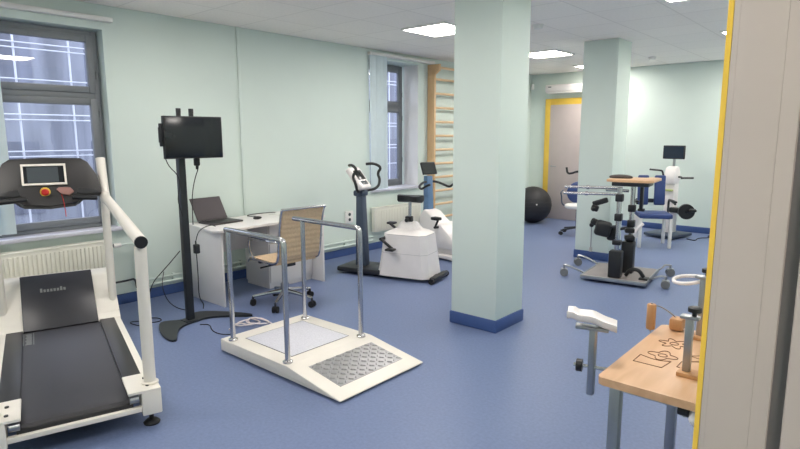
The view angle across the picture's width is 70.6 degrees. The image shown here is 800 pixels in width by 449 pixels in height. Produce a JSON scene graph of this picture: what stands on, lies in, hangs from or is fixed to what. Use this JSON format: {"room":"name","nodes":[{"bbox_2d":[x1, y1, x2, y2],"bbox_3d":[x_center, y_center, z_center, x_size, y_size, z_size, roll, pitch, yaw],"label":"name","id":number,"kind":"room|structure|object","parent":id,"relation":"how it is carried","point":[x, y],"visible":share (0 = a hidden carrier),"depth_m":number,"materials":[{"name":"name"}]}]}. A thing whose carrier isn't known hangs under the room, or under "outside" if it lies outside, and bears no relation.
{"room":"care facility","nodes":[
{"label":"care facility","id":0,"kind":"room"},
{"bbox_2d":[0,0,531,294],"bbox_3d":[-1.443,-0.857,6.883,0.360,2.750,11.748,7,12,41],"label":"wall","id":1,"kind":"structure","parent":0,"point":[305,101],"depth_m":6.14,"materials":[{"name":"green paint"}]},
{"bbox_2d":[0,20,110,237],"bbox_3d":[-3.307,-0.772,4.647,0.115,1.770,1.650,7,12,41],"label":"window","id":2,"kind":"structure","parent":1,"relation":"in","point":[13,92],"depth_m":4.99,"materials":[{"name":"grey plastic"}]},
{"bbox_2d":[0,82,16,235],"bbox_3d":[-3.347,-0.784,4.332,0.068,1.800,0.528,7,12,41],"label":"vertical blind","id":3,"kind":"object","parent":2,"relation":"attached to","point":[7,213],"visible":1,"depth_m":4.57,"materials":[{"name":"white fabric"}]},
{"bbox_2d":[0,1,112,22],"bbox_3d":[-3.246,-1.716,4.338,0.058,0.040,1.990,7,12,41],"label":"rail","id":4,"kind":"object","parent":1,"relation":"attached to","point":[7,5],"visible":1,"depth_m":4.71,"materials":[{"name":"white paint"}]},
{"bbox_2d":[0,225,122,244],"bbox_3d":[-3.228,0.125,4.748,0.200,0.035,1.832,7,12,41],"label":"window sill","id":5,"kind":"structure","parent":1,"relation":"attached to","point":[84,231],"depth_m":4.91,"materials":[{"name":"white plastic"}]},
{"bbox_2d":[1,239,136,287],"bbox_3d":[-3.087,0.460,4.797,0.132,0.512,1.740,7,12,41],"label":"radiator","id":6,"kind":"object","parent":1,"relation":"attached to","point":[90,254],"visible":0.46,"depth_m":4.85,"materials":[{"name":"white metal"}]},
{"bbox_2d":[1,239,103,255],"bbox_3d":[-3.167,0.233,4.642,0.088,0.016,1.458,7,12,41],"label":"grille","id":7,"kind":"object","parent":6,"relation":"attached to","point":[82,245],"depth_m":4.84,"materials":[{"name":"white metal"}]},
{"bbox_2d":[235,27,246,214],"bbox_3d":[-1.742,-1.036,6.217,0.017,2.190,0.035,7,12,41],"label":"cable trunking","id":8,"kind":"object","parent":1,"relation":"attached to","point":[236,28],"visible":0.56,"depth_m":6.19,"materials":[{"name":"green paint"}]},
{"bbox_2d":[117,241,382,304],"bbox_3d":[-1.232,0.459,7.039,0.014,0.100,11.548,7,12,41],"label":"baseboard","id":9,"kind":"structure","parent":1,"relation":"attached to","point":[129,297],"depth_m":5.85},
{"bbox_2d":[149,236,372,285],"bbox_3d":[-1.475,0.387,6.712,0.057,0.085,3.280,7,12,41],"label":"pipe","id":10,"kind":"object","parent":1,"relation":"attached to","point":[344,242],"visible":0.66,"depth_m":6.28,"materials":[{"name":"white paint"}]},
{"bbox_2d":[345,211,352,222],"bbox_3d":[-0.684,-0.101,7.575,0.030,0.160,0.140,7,12,41],"label":"wall socket","id":11,"kind":"object","parent":1,"relation":"attached to","point":[348,214],"visible":0.94,"depth_m":7.56,"materials":[{"name":"white paint"}]},
{"bbox_2d":[369,55,387,188],"bbox_3d":[-0.293,-1.391,7.779,0.050,1.805,0.304,7,12,41],"label":"vertical blind","id":12,"kind":"object","parent":1,"relation":"attached to","point":[378,130],"visible":0.9,"depth_m":7.76,"materials":[{"name":"white fabric"}]},
{"bbox_2d":[369,62,402,185],"bbox_3d":[-0.302,-1.440,8.273,0.115,1.770,0.995,7,12,41],"label":"window","id":13,"kind":"structure","parent":1,"relation":"in","point":[392,106],"depth_m":8.53,"materials":[{"name":"grey plastic"}]},
{"bbox_2d":[370,184,418,192],"bbox_3d":[-0.163,-0.536,8.330,0.350,0.035,1.050,7,12,41],"label":"window sill","id":14,"kind":"structure","parent":1,"relation":"attached to","point":[402,186],"depth_m":8.28,"materials":[{"name":"white plastic"}]},
{"bbox_2d":[371,203,420,231],"bbox_3d":[-0.053,-0.123,8.224,0.132,0.340,1.008,7,12,41],"label":"radiator","id":15,"kind":"object","parent":1,"relation":"attached to","point":[381,215],"visible":0.7,"depth_m":8.05,"materials":[{"name":"white metal"}]},
{"bbox_2d":[371,203,415,208],"bbox_3d":[-0.040,-0.281,8.188,0.088,0.016,1.008,7,12,41],"label":"grille","id":16,"kind":"object","parent":15,"relation":"attached to","point":[403,205],"depth_m":8.11,"materials":[{"name":"white metal"}]},
{"bbox_2d":[367,51,434,63],"bbox_3d":[0.048,-2.368,8.049,0.068,0.040,1.400,7,12,41],"label":"rail","id":17,"kind":"object","parent":1,"relation":"attached to","point":[370,52],"visible":0.94,"depth_m":7.98,"materials":[{"name":"white paint"}]},
{"bbox_2d":[404,65,417,184],"bbox_3d":[0.170,-1.495,8.586,0.270,1.780,0.006,7,12,41],"label":"trim","id":18,"kind":"structure","parent":1,"relation":"attached to","point":[410,72],"depth_m":8.58,"materials":[{"name":"white paint"}]},
{"bbox_2d":[427,64,453,216],"bbox_3d":[0.794,-1.149,8.980,0.225,2.630,0.880,7,12,41],"label":"wall bars","id":19,"kind":"object","parent":1,"relation":"attached to","point":[433,69],"visible":0.5,"depth_m":8.64,"materials":[{"name":"brown wood"}]},
{"bbox_2d":[7,218,709,448],"bbox_3d":[1.362,0.908,4.817,7.900,0.120,11.948,7,12,41],"label":"floor","id":20,"kind":"structure","parent":0,"point":[518,386],"depth_m":3.81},
{"bbox_2d":[0,157,162,448],"bbox_3d":[-2.264,0.298,3.744,0.819,1.435,2.231,-6,10,-32],"label":"treadmill","id":21,"kind":"object","parent":20,"relation":"on","point":[69,360],"visible":1,"depth_m":3.82,"materials":[{"name":"grey plastic"}]},
{"bbox_2d":[0,267,120,335],"bbox_3d":[-2.700,0.604,4.477,0.806,0.429,0.924,7,12,41],"label":"hood","id":22,"kind":"object","parent":21,"relation":"attached to","point":[52,303],"depth_m":4.33,"materials":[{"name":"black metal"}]},
{"bbox_2d":[130,251,179,325],"bbox_3d":[-2.110,0.538,4.838,0.384,0.621,0.277,4,10,25],"label":"cable","id":23,"kind":"object","parent":20,"relation":"on","point":[179,251],"visible":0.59,"depth_m":4.90,"materials":[{"name":"black rubber"}]},
{"bbox_2d":[162,272,184,309],"bbox_3d":[-2.198,0.639,5.394,0.121,0.252,0.661,-8,11,-40],"label":"cable","id":24,"kind":"object","parent":20,"relation":"on","point":[163,272],"visible":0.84,"depth_m":5.32,"materials":[{"name":"black rubber"}]},
{"bbox_2d":[159,108,251,341],"bbox_3d":[-1.738,-0.048,4.723,0.487,1.813,0.806,6,11,35],"label":"display stand","id":25,"kind":"object","parent":20,"relation":"on","point":[169,330],"visible":0.74,"depth_m":4.78,"materials":[{"name":"grey metal"}]},
{"bbox_2d":[165,159,183,216],"bbox_3d":[-1.845,-0.301,4.615,0.030,0.492,0.122,7,12,41],"label":"cable","id":26,"kind":"object","parent":25,"relation":"hanging from","point":[165,159],"visible":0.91,"depth_m":4.64,"materials":[{"name":"black plastic"}]},
{"bbox_2d":[158,116,222,158],"bbox_3d":[-1.712,-0.713,4.628,0.065,0.340,0.527,8,12,43],"label":"television","id":27,"kind":"object","parent":25,"relation":"attached to","point":[180,137],"visible":1,"depth_m":4.59,"materials":[{"name":"black plastic"}]},
{"bbox_2d":[192,166,198,224],"bbox_3d":[-1.722,-0.278,4.755,0.078,0.561,0.016,-7,11,-38],"label":"cable","id":28,"kind":"object","parent":25,"relation":"attached to","point":[198,166],"visible":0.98,"depth_m":4.74,"materials":[{"name":"black plastic"}]},
{"bbox_2d":[193,158,199,168],"bbox_3d":[-1.704,-0.510,4.737,0.045,0.095,0.040,7,12,41],"label":"plug","id":29,"kind":"object","parent":28,"relation":"hanging from","point":[196,160],"visible":0.98,"depth_m":4.72,"materials":[{"name":"black plastic"}]},
{"bbox_2d":[200,324,229,334],"bbox_3d":[-1.450,0.876,4.636,0.619,0.010,0.114,5,10,31],"label":"cable","id":30,"kind":"object","parent":20,"relation":"on","point":[200,324],"visible":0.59,"depth_m":4.65,"materials":[{"name":"black rubber"}]},
{"bbox_2d":[229,317,271,329],"bbox_3d":[-1.224,0.830,4.780,0.370,0.050,0.268,0,9,3],"label":"cable","id":31,"kind":"object","parent":20,"relation":"on","point":[251,318],"visible":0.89,"depth_m":4.77,"materials":[{"name":"white plastic"}]},
{"bbox_2d":[189,211,324,306],"bbox_3d":[-1.496,0.312,5.906,0.740,0.740,1.370,7,12,41],"label":"desk","id":32,"kind":"object","parent":20,"relation":"on","point":[211,240],"visible":0.57,"depth_m":5.70,"materials":[{"name":"white laminate"}]},
{"bbox_2d":[189,196,242,224],"bbox_3d":[-1.839,-0.143,5.656,0.385,0.232,0.350,6,11,37],"label":"laptop","id":33,"kind":"object","parent":32,"relation":"on","point":[211,209],"visible":0.96,"depth_m":5.70,"materials":[{"name":"black plastic"}]},
{"bbox_2d":[247,204,325,312],"bbox_3d":[-1.080,0.280,5.357,0.682,0.967,0.633,8,12,43],"label":"office chair","id":34,"kind":"object","parent":20,"relation":"on","point":[288,229],"visible":0.9,"depth_m":5.17,"materials":[{"name":"beige"}]},
{"bbox_2d":[221,216,422,401],"bbox_3d":[-0.588,0.499,4.018,1.300,0.944,0.790,7,12,41],"label":"platform","id":35,"kind":"object","parent":20,"relation":"on","point":[337,362],"visible":1,"depth_m":3.97,"materials":[{"name":"white metal"}]},
{"bbox_2d":[337,162,448,284],"bbox_3d":[-0.098,-0.052,6.454,1.250,1.283,0.700,4,10,26],"label":"exercise bike","id":36,"kind":"object","parent":20,"relation":"on","point":[409,250],"visible":1,"depth_m":6.29,"materials":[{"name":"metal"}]},
{"bbox_2d":[418,162,452,260],"bbox_3d":[0.633,-0.191,7.403,0.650,1.223,1.250,-8,12,-40],"label":"trainer","id":37,"kind":"object","parent":20,"relation":"on","point":[431,218],"visible":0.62,"depth_m":7.52,"materials":[{"name":"white plastic"}]},
{"bbox_2d":[420,162,436,174],"bbox_3d":[0.386,-0.756,7.602,0.250,0.166,0.082,-8,12,-40],"label":"monitor","id":38,"kind":"object","parent":37,"relation":"on","point":[428,168],"depth_m":7.58,"materials":[{"name":"black plastic"}]},
{"bbox_2d":[524,186,551,222],"bbox_3d":[2.462,-0.370,10.451,0.678,0.670,0.678,7,12,41],"label":"ball","id":39,"kind":"object","parent":20,"relation":"on","point":[538,203],"visible":0.68,"depth_m":10.19,"materials":[{"name":"black rubber"}]},
{"bbox_2d":[558,182,577,234],"bbox_3d":[2.882,-0.258,9.134,0.572,0.850,0.582,4,10,26],"label":"swivel chair","id":40,"kind":"object","parent":20,"relation":"on","point":[572,197],"visible":0.34,"depth_m":9.25,"materials":[{"name":"blue plastic"}]},
{"bbox_2d":[566,167,577,174],"bbox_3d":[3.202,-0.463,9.755,0.658,1.043,0.400,7,12,41],"label":"trainer","id":41,"kind":"object","parent":20,"relation":"on","point":[567,172],"visible":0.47,"depth_m":9.76,"materials":[{"name":"metal"}]},
{"bbox_2d":[560,174,674,288],"bbox_3d":[2.478,0.020,6.363,1.194,1.152,0.909,6,11,34],"label":"trainer","id":42,"kind":"object","parent":20,"relation":"on","point":[620,268],"visible":1,"depth_m":6.18,"materials":[{"name":"metal"}]},
{"bbox_2d":[607,177,661,186],"bbox_3d":[2.627,-0.480,6.326,0.549,0.073,0.644,7,12,41],"label":"tray","id":43,"kind":"object","parent":42,"relation":"on","point":[616,181],"depth_m":6.14,"materials":[{"name":"wood"}]},
{"bbox_2d":[598,325,700,448],"bbox_3d":[1.122,0.882,2.146,0.503,0.752,0.738,7,12,41],"label":"table","id":44,"kind":"object","parent":20,"relation":"on","point":[648,370],"visible":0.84,"depth_m":2.02,"materials":[{"name":"brown wood"}]},
{"bbox_2d":[567,306,616,395],"bbox_3d":[0.745,0.493,2.152,0.235,0.331,0.124,6,11,36],"label":"support","id":45,"kind":"object","parent":44,"relation":"attached to","point":[603,323],"visible":0.9,"depth_m":2.15,"materials":[{"name":"metal"}]},
{"bbox_2d":[646,303,685,331],"bbox_3d":[1.148,0.395,2.425,0.180,0.128,0.068,-3,9,-17],"label":"roller","id":46,"kind":"object","parent":44,"relation":"on","point":[676,323],"visible":0.98,"depth_m":2.41,"materials":[{"name":"brown wood"}]},
{"bbox_2d":[677,407,694,425],"bbox_3d":[0.935,0.616,1.825,0.066,0.062,0.036,7,12,41],"label":"screw","id":47,"kind":"object","parent":44,"relation":"attached to","point":[683,412],"visible":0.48,"depth_m":1.81,"materials":[{"name":"metal"}]},
{"bbox_2d":[676,306,701,380],"bbox_3d":[1.010,0.406,1.960,0.075,0.251,0.060,7,12,41],"label":"stand","id":48,"kind":"object","parent":44,"relation":"on","point":[685,371],"visible":0.94,"depth_m":1.95,"materials":[{"name":"grey metal"}]},
{"bbox_2d":[672,267,706,340],"bbox_3d":[1.214,0.319,2.349,0.071,0.301,0.179,-7,11,-38],"label":"stand","id":49,"kind":"object","parent":44,"relation":"on","point":[697,335],"visible":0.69,"depth_m":2.31,"materials":[{"name":"grey metal"}]},
{"bbox_2d":[633,175,676,248],"bbox_3d":[3.678,-0.198,8.214,0.550,1.010,0.510,2,9,13],"label":"chair","id":50,"kind":"object","parent":20,"relation":"on","point":[659,187],"visible":0.84,"depth_m":8.30,"materials":[{"name":"blue fabric"}]},
{"bbox_2d":[644,145,696,238],"bbox_3d":[4.293,-0.512,8.773,0.620,1.415,0.957,-6,11,-33],"label":"trainer","id":51,"kind":"object","parent":20,"relation":"on","point":[672,173],"visible":0.91,"depth_m":8.82,"materials":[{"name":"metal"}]},
{"bbox_2d":[663,145,685,158],"bbox_3d":[4.276,-1.127,8.809,0.035,0.210,0.350,-6,11,-33],"label":"monitor","id":52,"kind":"object","parent":51,"relation":"on","point":[669,151],"depth_m":8.79,"materials":[{"name":"black plastic"}]},
{"bbox_2d":[75,0,728,74],"bbox_3d":[1.353,-1.928,4.377,7.900,0.120,11.948,7,12,41],"label":"ceiling","id":53,"kind":"structure","parent":0,"point":[687,31],"depth_m":5.82,"materials":[{"name":"paint"}]},
{"bbox_2d":[401,21,454,36],"bbox_3d":[0.432,-2.138,6.200,0.600,0.020,0.600,7,12,41],"label":"recessed light","id":54,"kind":"object","parent":53,"relation":"in","point":[444,28],"visible":0.74,"depth_m":6.16,"materials":[{"name":"white paint"}]},
{"bbox_2d":[407,24,454,35],"bbox_3d":[0.432,-2.141,6.200,0.560,0.014,0.560,7,12,41],"label":"diffuser","id":55,"kind":"object","parent":54,"relation":"attached to","point":[426,29],"depth_m":6.16,"materials":[{"name":"white plastic"}]},
{"bbox_2d":[532,24,543,29],"bbox_3d":[1.467,-2.097,5.998,0.120,0.045,0.120,7,12,41],"label":"smoke detector","id":56,"kind":"object","parent":53,"relation":"attached to","point":[536,26],"visible":1,"depth_m":5.96,"materials":[{"name":"white paint"}]},
{"bbox_2d":[529,49,574,58],"bbox_3d":[2.076,-2.431,8.061,0.600,0.020,0.600,7,12,41],"label":"recessed light","id":57,"kind":"object","parent":53,"relation":"in","point":[552,52],"visible":0.76,"depth_m":8.02,"materials":[{"name":"white paint"}]},
{"bbox_2d":[529,51,569,57],"bbox_3d":[2.076,-2.434,8.061,0.560,0.014,0.560,7,12,41],"label":"diffuser","id":58,"kind":"object","parent":57,"relation":"attached to","point":[534,54],"depth_m":8.07,"materials":[{"name":"white plastic"}]},
{"bbox_2d":[664,0,685,2],"bbox_3d":[2.376,-1.883,4.523,0.600,0.020,0.600,7,12,41],"label":"recessed light","id":59,"kind":"object","parent":53,"relation":"in","point":[667,1],"visible":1,"depth_m":4.88,"materials":[{"name":"white paint"}]},
{"bbox_2d":[449,0,530,332],"bbox_3d":[0.745,-0.522,4.683,0.464,2.750,0.457,7,12,41],"label":"pillar","id":60,"kind":"structure","parent":0,"point":[492,45],"depth_m":4.52,"materials":[{"name":"green paint"}]},
{"bbox_2d":[573,38,631,261],"bbox_3d":[2.617,-0.933,7.298,0.464,2.750,0.457,7,12,41],"label":"pillar","id":61,"kind":"structure","parent":0,"point":[606,62],"depth_m":7.10,"materials":[{"name":"green paint"}]},
{"bbox_2d":[528,60,723,227],"bbox_3d":[5.273,-1.194,8.923,7.760,2.750,0.200,7,12,41],"label":"wall","id":62,"kind":"structure","parent":0,"point":[679,103],"depth_m":9.41,"materials":[{"name":"green paint"}]},
{"bbox_2d":[542,97,581,220],"bbox_3d":[3.187,-1.203,10.557,1.110,2.280,0.109,7,12,41],"label":"door","id":63,"kind":"structure","parent":62,"relation":"in","point":[562,115],"depth_m":10.68,"materials":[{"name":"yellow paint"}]},
{"bbox_2d":[545,83,581,93],"bbox_3d":[3.097,-2.502,10.387,0.840,0.160,0.174,7,12,41],"label":"air conditioner","id":64,"kind":"object","parent":62,"relation":"attached to","point":[573,87],"visible":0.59,"depth_m":10.36,"materials":[{"name":"white plastic"}]},
{"bbox_2d":[621,220,709,233],"bbox_3d":[5.082,0.112,9.154,3.851,0.100,0.014,7,12,41],"label":"baseboard","id":65,"kind":"structure","parent":62,"relation":"attached to","point":[693,229],"depth_m":9.46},
{"bbox_3d":[2.794,-0.322,3.358,0.150,2.750,11.548,7,12,41],"label":"wall","id":66,"kind":"structure","parent":0,"visible":0},
{"bbox_2d":[692,0,734,448],"bbox_3d":[0.477,0.345,0.896,0.007,2.200,0.080,7,12,41],"label":"trim","id":67,"kind":"structure","parent":66,"relation":"attached to","point":[731,6],"depth_m":0.81,"materials":[{"name":"yellow paint"}]},
{"bbox_2d":[697,0,799,448],"bbox_3d":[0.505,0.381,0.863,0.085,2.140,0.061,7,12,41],"label":"door","id":68,"kind":"structure","parent":66,"relation":"attached to","point":[762,117],"depth_m":0.78,"materials":[{"name":"beige wood"}]},
{"bbox_2d":[766,123,799,448],"bbox_3d":[0.548,0.385,0.834,0.017,2.140,0.048,7,12,41],"label":"trim","id":69,"kind":"structure","parent":66,"relation":"attached to","point":[792,259],"depth_m":0.78,"materials":[{"name":"rubber"}]},
{"bbox_2d":[779,261,799,448],"bbox_3d":[0.609,0.395,0.771,0.158,2.140,0.064,7,12,41],"label":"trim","id":70,"kind":"structure","parent":66,"relation":"attached to","point":[790,430],"depth_m":0.77,"materials":[{"name":"white paint"}]},
{"label":"outside","id":71,"kind":"structure","parent":0,"visible":0},
{"bbox_3d":[-9.062,-0.575,21.353,29.400,0.200,60.000,7,12,41],"label":"ground","id":72,"kind":"structure","parent":71,"visible":0},
{"bbox_2d":[0,33,396,223],"bbox_3d":[-6.094,-3.144,16.981,3.050,6.200,30.000,7,12,41],"label":"apartment building","id":73,"kind":"structure","parent":72,"relation":"on","point":[30,64],"depth_m":12.74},
{"bbox_2d":[0,34,396,222],"bbox_3d":[-3.886,-2.042,10.491,0.066,6.000,13.016,7,12,41],"label":"scaffold","id":74,"kind":"object","parent":72,"relation":"on","point":[12,46],"visible":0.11,"depth_m":8.73,"materials":[{"name":"white metal"}]},
{"bbox_3d":[-1.736,0.062,5.050,0.327,0.102,0.386,7,12,41],"label":"cable","id":75,"kind":"object","parent":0,"visible":0},
{"bbox_2d":[193,241,199,253],"bbox_3d":[-1.737,0.193,4.820,0.045,0.110,0.045,7,12,41],"label":"power adapter","id":76,"kind":"object","parent":75,"relation":"hanging from","point":[196,247],"visible":1,"depth_m":4.81,"materials":[{"name":"black plastic"}]},
{"bbox_2d":[196,254,203,308],"bbox_3d":[-1.780,0.516,5.047,0.025,0.598,0.366,-2,9,-15],"label":"cable","id":77,"kind":"object","parent":76,"relation":"hanging from","point":[196,254],"visible":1,"depth_m":4.89,"materials":[{"name":"black rubber"}]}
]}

